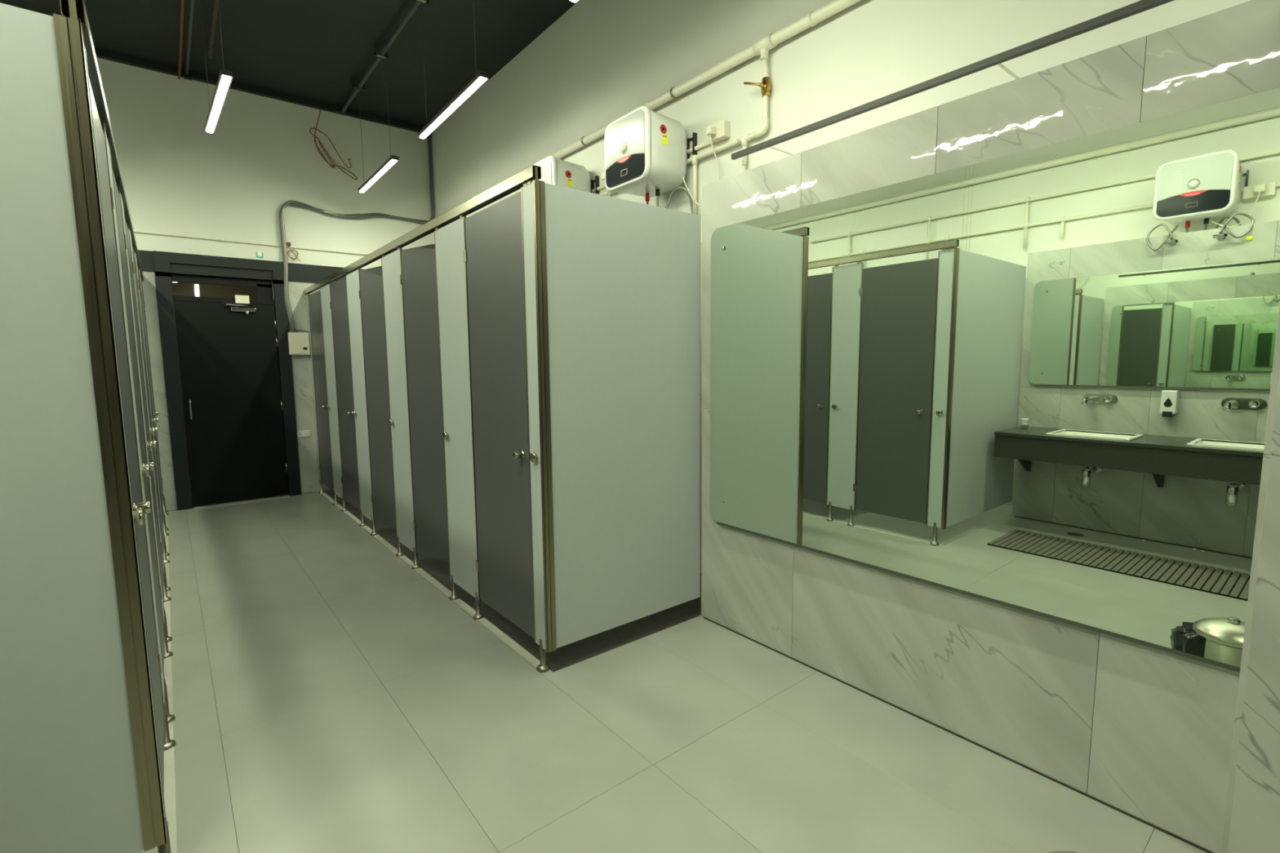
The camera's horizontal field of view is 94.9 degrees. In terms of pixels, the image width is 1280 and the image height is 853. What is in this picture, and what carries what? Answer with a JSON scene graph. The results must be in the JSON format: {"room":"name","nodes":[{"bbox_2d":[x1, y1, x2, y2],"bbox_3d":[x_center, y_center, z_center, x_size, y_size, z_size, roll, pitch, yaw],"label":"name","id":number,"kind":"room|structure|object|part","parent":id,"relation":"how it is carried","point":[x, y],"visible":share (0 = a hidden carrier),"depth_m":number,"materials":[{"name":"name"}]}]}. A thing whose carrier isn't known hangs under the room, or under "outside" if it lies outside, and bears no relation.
{"room":"public restroom","nodes":[
{"label":"public restroom","id":0,"kind":"room"},
{"bbox_2d":[173,301,192,505],"bbox_3d":[-4.588,-0.807,6.595,3.400,3.200,1.550,-6,8,-39],"label":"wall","id":1,"kind":"structure","parent":0,"point":[173,301],"depth_m":6.87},
{"bbox_2d":[235,294,249,304],"bbox_3d":[-3.940,-1.257,5.824,0.115,0.080,0.045,-6,8,-39],"label":"sign","id":2,"kind":"object","parent":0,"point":[238,299],"visible":1,"depth_m":5.80,"materials":[{"name":"beige plastic"}]},
{"bbox_2d":[96,57,434,511],"bbox_3d":[-4.216,-1.261,5.745,4.488,4.080,0.162,-6,8,-39],"label":"wall","id":3,"kind":"structure","parent":0,"point":[233,182],"depth_m":5.84,"materials":[{"name":"paint"}]},
{"bbox_2d":[142,511,177,852],"bbox_3d":[-2.913,1.013,3.580,0.077,0.004,5.182,-6,8,-39],"label":"trim","id":4,"kind":"structure","parent":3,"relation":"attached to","point":[169,754],"depth_m":2.04,"materials":[{"name":"stone"}]},
{"bbox_2d":[152,250,301,510],"bbox_3d":[-4.076,-0.445,5.878,1.040,2.425,0.141,-6,8,-39],"label":"door frame","id":5,"kind":"structure","parent":3,"relation":"attached to","point":[171,287],"depth_m":5.68,"materials":[{"name":"grey paint"}]},
{"bbox_3d":[-4.165,-1.328,5.776,0.683,0.135,0.028,-6,8,-39],"label":"pane","id":6,"kind":"part","parent":5,"relation":"part of","materials":[{"name":"clear glass"}]},
{"bbox_3d":[-4.093,-1.388,5.788,0.818,0.340,0.110,-6,8,-39],"label":"frame","id":7,"kind":"part","parent":5,"relation":"part of","materials":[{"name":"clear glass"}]},
{"bbox_2d":[173,300,288,506],"bbox_3d":[-4.026,-0.229,5.847,0.813,1.967,0.136,-6,8,-39],"label":"door","id":8,"kind":"structure","parent":3,"relation":"in","point":[228,355],"depth_m":5.84,"materials":[{"name":"black paint"}]},
{"bbox_3d":[-4.298,-0.161,5.623,0.016,0.215,0.064,-6,8,-39],"label":"handle","id":9,"kind":"part","parent":8,"relation":"part of","materials":[{"name":"silver metal"}]},
{"bbox_3d":[-3.966,-1.196,5.755,0.200,0.021,0.058,-6,9,-43],"label":"closer arm","id":10,"kind":"part","parent":8,"relation":"part of","materials":[{"name":"silver metal"}]},
{"bbox_2d":[194,494,290,509],"bbox_3d":[-4.011,0.763,5.954,0.805,0.006,0.105,-6,8,-39],"label":"trim","id":11,"kind":"structure","parent":3,"relation":"attached to","point":[287,495],"depth_m":5.92,"materials":[{"name":"stone"}]},
{"bbox_2d":[137,249,362,284],"bbox_3d":[-4.169,-1.546,5.651,4.488,0.185,0.022,-6,8,-39],"label":"trim","id":12,"kind":"structure","parent":3,"relation":"attached to","point":[301,273],"depth_m":5.84,"materials":[{"name":"grey paint"}]},
{"bbox_2d":[133,230,368,255],"bbox_3d":[-4.170,-1.800,5.622,4.468,0.028,0.028,-6,8,-39],"label":"pipe","id":13,"kind":"object","parent":3,"relation":"attached to","point":[135,231],"visible":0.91,"depth_m":5.80,"materials":[{"name":"beige plastic"}]},
{"bbox_2d":[255,251,264,258],"bbox_3d":[-3.830,-1.726,5.920,0.072,0.065,0.003,-6,8,-39],"label":"sticker","id":14,"kind":"object","parent":3,"relation":"attached to","point":[259,255],"visible":1,"depth_m":5.92,"materials":[{"name":"teal paper"}]},
{"bbox_2d":[94,48,432,135],"bbox_3d":[-4.172,-3.256,5.450,4.488,0.050,0.060,-6,8,-39],"label":"trim","id":15,"kind":"structure","parent":3,"relation":"attached to","point":[101,54],"depth_m":5.74,"materials":[{"name":"black paint"}]},
{"bbox_2d":[286,242,300,261],"bbox_3d":[-3.588,-1.806,6.084,0.115,0.183,0.041,-6,8,-39],"label":"coil","id":16,"kind":"object","parent":3,"relation":"hanging from","point":[288,244],"visible":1,"depth_m":6.07,"materials":[{"name":"brown metal"}]},
{"bbox_2d":[288,329,310,355],"bbox_3d":[-3.571,-0.880,6.157,0.193,0.258,0.071,-6,8,-39],"label":"meter box","id":17,"kind":"object","parent":3,"relation":"attached to","point":[299,342],"visible":1,"depth_m":6.13,"materials":[{"name":"beige plastic"}]},
{"bbox_2d":[297,430,310,437],"bbox_3d":[-3.591,0.077,6.274,0.128,0.070,0.014,-6,8,-39],"label":"wall socket","id":18,"kind":"object","parent":3,"relation":"attached to","point":[300,433],"visible":1,"depth_m":6.27,"materials":[{"name":"white plastic"}]},
{"bbox_2d":[279,133,435,332],"bbox_3d":[-3.040,-2.187,6.457,1.612,2.333,0.046,-6,8,-39],"label":"conduit","id":19,"kind":"object","parent":3,"relation":"attached to","point":[282,223],"visible":0.99,"depth_m":6.14,"materials":[{"name":"grey plastic"}]},
{"bbox_2d":[317,491,540,668],"bbox_3d":[-1.967,0.900,4.537,0.045,0.004,4.869,-6,8,-39],"label":"trim","id":20,"kind":"structure","parent":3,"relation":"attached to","point":[531,660],"depth_m":3.41,"materials":[{"name":"stone"}]},
{"bbox_2d":[0,0,576,127],"bbox_3d":[-1.139,-2.975,1.696,4.788,0.150,10.026,-6,8,-39],"label":"ceiling","id":21,"kind":"structure","parent":0,"point":[312,50],"depth_m":4.93,"materials":[{"name":"black paint"}]},
{"bbox_2d":[177,0,184,79],"bbox_3d":[-2.639,-3.009,3.424,0.018,0.048,5.090,-5,8,-38],"label":"rod","id":22,"kind":"object","parent":21,"relation":"attached to","point":[182,1],"visible":1,"depth_m":4.72,"materials":[{"name":"brown metal"}]},
{"bbox_2d":[183,0,194,80],"bbox_3d":[-2.570,-3.029,3.439,0.060,0.095,5.030,-6,8,-39],"label":"rod","id":23,"kind":"object","parent":21,"relation":"attached to","point":[186,76],"visible":1,"depth_m":4.81,"materials":[{"name":"grey metal"}]},
{"bbox_2d":[207,0,219,58],"bbox_3d":[-2.307,-3.010,3.312,0.028,0.038,4.500,-5,8,-38],"label":"rod","id":24,"kind":"object","parent":21,"relation":"attached to","point":[215,2],"visible":1,"depth_m":4.62,"materials":[{"name":"grey metal"}]},
{"bbox_2d":[200,0,233,133],"bbox_3d":[-2.814,-2.616,3.857,0.060,1.000,1.106,-6,8,-40],"label":"pendant lamp","id":25,"kind":"object","parent":21,"relation":"hanging from","point":[225,77],"visible":1,"depth_m":3.81,"materials":[{"name":"grey plastic"}]},
{"bbox_2d":[206,75,231,133],"bbox_3d":[-2.810,-2.124,3.911,0.042,0.009,1.092,-6,8,-40],"label":"diffuser","id":26,"kind":"object","parent":25,"relation":"attached to","point":[224,82],"depth_m":3.84,"materials":[{"name":"white plastic"}]},
{"bbox_2d":[309,107,357,179],"bbox_3d":[-3.239,-3.004,6.211,0.433,0.694,0.009,-6,8,-39],"label":"hanging wire","id":27,"kind":"object","parent":21,"relation":"hanging from","point":[320,143],"visible":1,"depth_m":6.18,"materials":[{"name":"brown"}]},
{"bbox_2d":[358,42,399,192],"bbox_3d":[-2.425,-2.783,5.357,0.060,1.000,1.166,-5,8,-38],"label":"pendant lamp","id":28,"kind":"object","parent":21,"relation":"hanging from","point":[393,159],"visible":1,"depth_m":5.28,"materials":[{"name":"grey plastic"}]},
{"bbox_2d":[359,160,396,192],"bbox_3d":[-2.421,-2.291,5.410,0.042,0.009,1.152,-5,8,-38],"label":"diffuser","id":29,"kind":"object","parent":28,"relation":"attached to","point":[388,164],"depth_m":5.35,"materials":[{"name":"white plastic"}]},
{"bbox_2d":[334,0,429,115],"bbox_3d":[-0.184,-2.959,2.529,0.110,0.080,9.415,-6,8,-39],"label":"conduit","id":30,"kind":"object","parent":21,"relation":"attached to","point":[417,2],"visible":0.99,"depth_m":5.05,"materials":[{"name":"grey metal"}]},
{"bbox_2d":[417,4,488,138],"bbox_3d":[-1.303,-2.641,3.957,0.060,1.000,1.186,-5,8,-37],"label":"pendant lamp","id":31,"kind":"object","parent":21,"relation":"hanging from","point":[482,77],"visible":1,"depth_m":3.90,"materials":[{"name":"grey plastic"}]},
{"bbox_2d":[419,76,487,138],"bbox_3d":[-1.299,-2.148,4.010,0.042,0.009,1.172,-5,8,-37],"label":"diffuser","id":32,"kind":"object","parent":31,"relation":"attached to","point":[476,82],"depth_m":3.92,"materials":[{"name":"white plastic"}]},
{"bbox_2d":[167,489,1207,852],"bbox_3d":[-1.101,1.233,2.155,4.788,0.163,10.026,-6,8,-39],"label":"floor","id":33,"kind":"structure","parent":0,"point":[329,697],"depth_m":2.17,"materials":[{"name":"grey tile"}]},
{"bbox_2d":[0,0,176,852],"bbox_3d":[-3.558,-0.015,2.922,1.779,2.202,5.228,-6,8,-39],"label":"stall","id":34,"kind":"object","parent":33,"relation":"on","point":[85,717],"visible":1,"depth_m":1.38,"materials":[{"name":"grey laminate"}]},
{"bbox_3d":[-2.908,-1.150,3.335,0.040,0.046,5.226,-6,8,-39],"label":"head rail","id":35,"kind":"part","parent":34,"relation":"part of","materials":[{"name":"silver metal"}]},
{"bbox_3d":[-1.520,0.075,1.752,0.012,1.947,0.578,-6,8,-39],"label":"door","id":36,"kind":"part","parent":34,"relation":"part of","materials":[{"name":"grey laminate"}]},
{"bbox_3d":[-2.060,0.007,2.418,0.012,1.947,0.578,-6,8,-39],"label":"door","id":37,"kind":"part","parent":34,"relation":"part of","materials":[{"name":"grey laminate"}]},
{"bbox_3d":[-1.367,0.224,1.616,0.034,0.032,0.032,-6,8,-39],"label":"knob","id":38,"kind":"part","parent":34,"relation":"part of","materials":[{"name":"silver metal"}]},
{"bbox_3d":[-2.600,-0.061,3.084,0.012,1.947,0.578,-6,8,-39],"label":"door","id":39,"kind":"part","parent":34,"relation":"part of","materials":[{"name":"grey laminate"}]},
{"bbox_3d":[-3.140,-0.129,3.750,0.012,1.947,0.578,-6,8,-39],"label":"door","id":40,"kind":"part","parent":34,"relation":"part of","materials":[{"name":"grey laminate"}]},
{"bbox_3d":[-1.907,0.157,2.282,0.034,0.032,0.032,-6,8,-39],"label":"knob","id":41,"kind":"part","parent":34,"relation":"part of","materials":[{"name":"silver metal"}]},
{"bbox_3d":[-3.680,-0.196,4.416,0.012,1.947,0.578,-6,8,-39],"label":"door","id":42,"kind":"part","parent":34,"relation":"part of","materials":[{"name":"grey laminate"}]},
{"bbox_3d":[-4.220,-0.264,5.082,0.012,1.947,0.578,-6,8,-39],"label":"door","id":43,"kind":"part","parent":34,"relation":"part of","materials":[{"name":"grey laminate"}]},
{"bbox_3d":[-2.447,0.089,2.948,0.034,0.032,0.032,-6,8,-39],"label":"knob","id":44,"kind":"part","parent":34,"relation":"part of","materials":[{"name":"silver metal"}]},
{"bbox_2d":[304,164,701,672],"bbox_3d":[-1.431,-0.221,4.815,1.441,2.163,4.935,-6,8,-39],"label":"stall","id":45,"kind":"object","parent":33,"relation":"on","point":[514,394],"visible":1,"depth_m":2.87,"materials":[{"name":"grey laminate"}]},
{"bbox_3d":[-3.235,-0.355,5.971,0.012,1.971,0.593,-6,8,-39],"label":"door","id":46,"kind":"part","parent":45,"relation":"part of","materials":[{"name":"grey laminate"}]},
{"bbox_3d":[-2.594,-0.274,5.181,0.012,1.971,0.593,-6,8,-39],"label":"door","id":47,"kind":"part","parent":45,"relation":"part of","materials":[{"name":"grey laminate"}]},
{"bbox_3d":[-1.907,-0.200,4.439,0.593,1.971,0.012,4,8,38],"label":"door","id":48,"kind":"part","parent":45,"relation":"part of","materials":[{"name":"grey laminate"}]},
{"bbox_3d":[-1.964,-1.223,4.282,0.040,0.046,4.933,-6,8,-39],"label":"head rail","id":49,"kind":"part","parent":45,"relation":"part of","materials":[{"name":"silver metal"}]},
{"bbox_3d":[-1.254,-0.121,3.666,0.593,1.971,0.012,4,8,34],"label":"door","id":50,"kind":"part","parent":45,"relation":"part of","materials":[{"name":"grey laminate"}]},
{"bbox_3d":[-0.673,-0.034,2.812,0.012,1.971,0.593,-6,8,-39],"label":"door","id":51,"kind":"part","parent":45,"relation":"part of","materials":[{"name":"grey laminate"}]},
{"bbox_3d":[-0.542,0.127,2.624,0.042,0.032,0.032,-6,8,-39],"label":"knob","id":52,"kind":"part","parent":45,"relation":"part of","materials":[{"name":"silver metal"}]},
{"bbox_3d":[-0.053,-0.036,2.780,0.937,1.995,0.012,-6,8,-39],"label":"panel","id":53,"kind":"part","parent":45,"relation":"part of","materials":[{"name":"grey laminate"}]},
{"bbox_2d":[1047,851,1079,852],"bbox_3d":[0.819,1.038,1.135,0.302,0.418,0.220,1,6,16],"label":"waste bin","id":54,"kind":"object","parent":33,"relation":"on","point":[1051,851],"visible":1,"depth_m":1.19,"materials":[{"name":"silver metal"}]},
{"bbox_2d":[431,0,1250,573],"bbox_3d":[0.680,-1.046,3.367,0.162,4.080,10.026,-6,8,-39],"label":"wall","id":55,"kind":"structure","parent":0,"point":[600,61],"depth_m":3.34,"materials":[{"name":"paint"}]},
{"bbox_2d":[533,155,599,194],"bbox_3d":[-0.601,-1.652,4.463,0.400,0.628,0.463,-6,8,-39],"label":"water heater","id":56,"kind":"object","parent":55,"relation":"attached to","point":[555,171],"visible":0.19,"depth_m":4.25,"materials":[{"name":"white plastic"}]},
{"bbox_3d":[-0.747,-1.800,4.332,0.007,0.252,0.377,-6,8,-39],"label":"plate","id":57,"kind":"part","parent":56,"relation":"part of","materials":[{"name":"white plastic"}]},
{"bbox_2d":[601,172,609,196],"bbox_3d":[-0.280,-1.624,4.303,0.105,0.437,0.336,-6,8,-39],"label":"box","id":58,"kind":"object","parent":55,"relation":"attached to","point":[603,173],"visible":0.13,"depth_m":4.18,"materials":[{"name":"beige plastic"}]},
{"bbox_2d":[604,105,697,213],"bbox_3d":[0.052,-1.571,3.657,0.400,0.628,0.463,-6,8,-39],"label":"water heater","id":59,"kind":"object","parent":55,"relation":"attached to","point":[646,155],"visible":0.84,"depth_m":3.51,"materials":[{"name":"white plastic"}]},
{"bbox_3d":[-0.094,-1.718,3.526,0.007,0.252,0.377,-6,8,-39],"label":"plate","id":60,"kind":"part","parent":59,"relation":"part of","materials":[{"name":"white plastic"}]},
{"bbox_3d":[-0.093,-1.549,3.544,0.008,0.142,0.377,-6,8,-39],"label":"display panel","id":61,"kind":"part","parent":59,"relation":"part of","materials":[{"name":"black plastic"}]},
{"bbox_2d":[591,140,715,192],"bbox_3d":[-0.994,-1.855,5.230,0.024,0.038,4.580,-6,8,-39],"label":"conduit","id":62,"kind":"object","parent":55,"relation":"attached to","point":[708,143],"visible":0.12,"depth_m":3.57,"materials":[{"name":"beige plastic"}]},
{"bbox_2d":[596,58,770,214],"bbox_3d":[-0.892,-1.794,5.053,0.089,0.689,4.991,-6,8,-39],"label":"pipe","id":63,"kind":"object","parent":55,"relation":"attached to","point":[765,86],"visible":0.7,"depth_m":3.25,"materials":[{"name":"beige plastic"}]},
{"bbox_3d":[0.601,-1.822,3.127,0.016,0.061,0.121,-6,8,-41],"label":"valve lever","id":64,"kind":"part","parent":63,"relation":"part of","materials":[{"name":"gold metal"}]},
{"bbox_2d":[520,0,861,171],"bbox_3d":[0.586,-2.002,3.196,0.079,0.109,9.690,-6,8,-39],"label":"pipe","id":65,"kind":"object","parent":55,"relation":"attached to","point":[761,46],"visible":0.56,"depth_m":3.19,"materials":[{"name":"beige plastic"}]},
{"bbox_2d":[682,119,730,205],"bbox_3d":[0.376,-1.542,3.493,0.105,0.437,0.336,-6,8,-39],"label":"box","id":66,"kind":"object","parent":55,"relation":"attached to","point":[719,131],"visible":0.85,"depth_m":3.38,"materials":[{"name":"beige plastic"}]},
{"bbox_3d":[0.357,-1.509,3.511,0.072,0.368,0.290,-6,8,-39],"label":"cord","id":67,"kind":"part","parent":66,"relation":"part of","materials":[{"name":"beige plastic"}]},
{"bbox_2d":[731,0,1173,159],"bbox_3d":[1.813,-1.203,1.532,0.363,0.025,3.885,-6,8,-39],"label":"wall light","id":68,"kind":"object","parent":55,"relation":"attached to","point":[1141,6],"visible":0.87,"depth_m":2.06,"materials":[{"name":"dark grey metal"},{"name":"white light diffuser"}]},
{"bbox_3d":[0.719,-1.351,2.899,0.341,0.006,0.008,-6,8,-39],"label":"arm","id":69,"kind":"part","parent":68,"relation":"part of","materials":[{"name":"beige plastic"}]},
{"bbox_3d":[1.346,-1.272,2.124,0.341,0.006,0.008,-6,8,-39],"label":"arm","id":70,"kind":"part","parent":68,"relation":"part of","materials":[{"name":"beige plastic"}]},
{"bbox_2d":[701,0,1279,852],"bbox_3d":[2.004,0.081,1.360,0.473,2.249,4.777,-6,8,-39],"label":"wall","id":71,"kind":"structure","parent":0,"point":[1145,732],"depth_m":1.96,"materials":[{"name":"tile"}]},
{"bbox_2d":[703,617,1213,852],"bbox_3d":[0.975,1.107,2.385,0.005,0.006,2.011,-6,8,-39],"label":"trim","id":72,"kind":"structure","parent":71,"relation":"attached to","point":[707,619],"depth_m":2.05,"materials":[{"name":"plastic"}]},
{"bbox_2d":[709,87,1279,672],"bbox_3d":[0.969,-0.159,2.215,0.034,1.468,1.946,-6,8,-39],"label":"wall mirror","id":73,"kind":"object","parent":71,"relation":"attached to","point":[1036,381],"visible":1,"depth_m":1.86,"materials":[{"name":"clear glass"}]},
{"bbox_2d":[1220,302,1279,852],"bbox_3d":[2.436,0.180,0.414,0.072,2.249,2.754,-6,8,-39],"label":"wall pier","id":74,"kind":"object","parent":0,"point":[1251,823],"visible":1,"depth_m":1.49,"materials":[{"name":"paint"}]}
]}

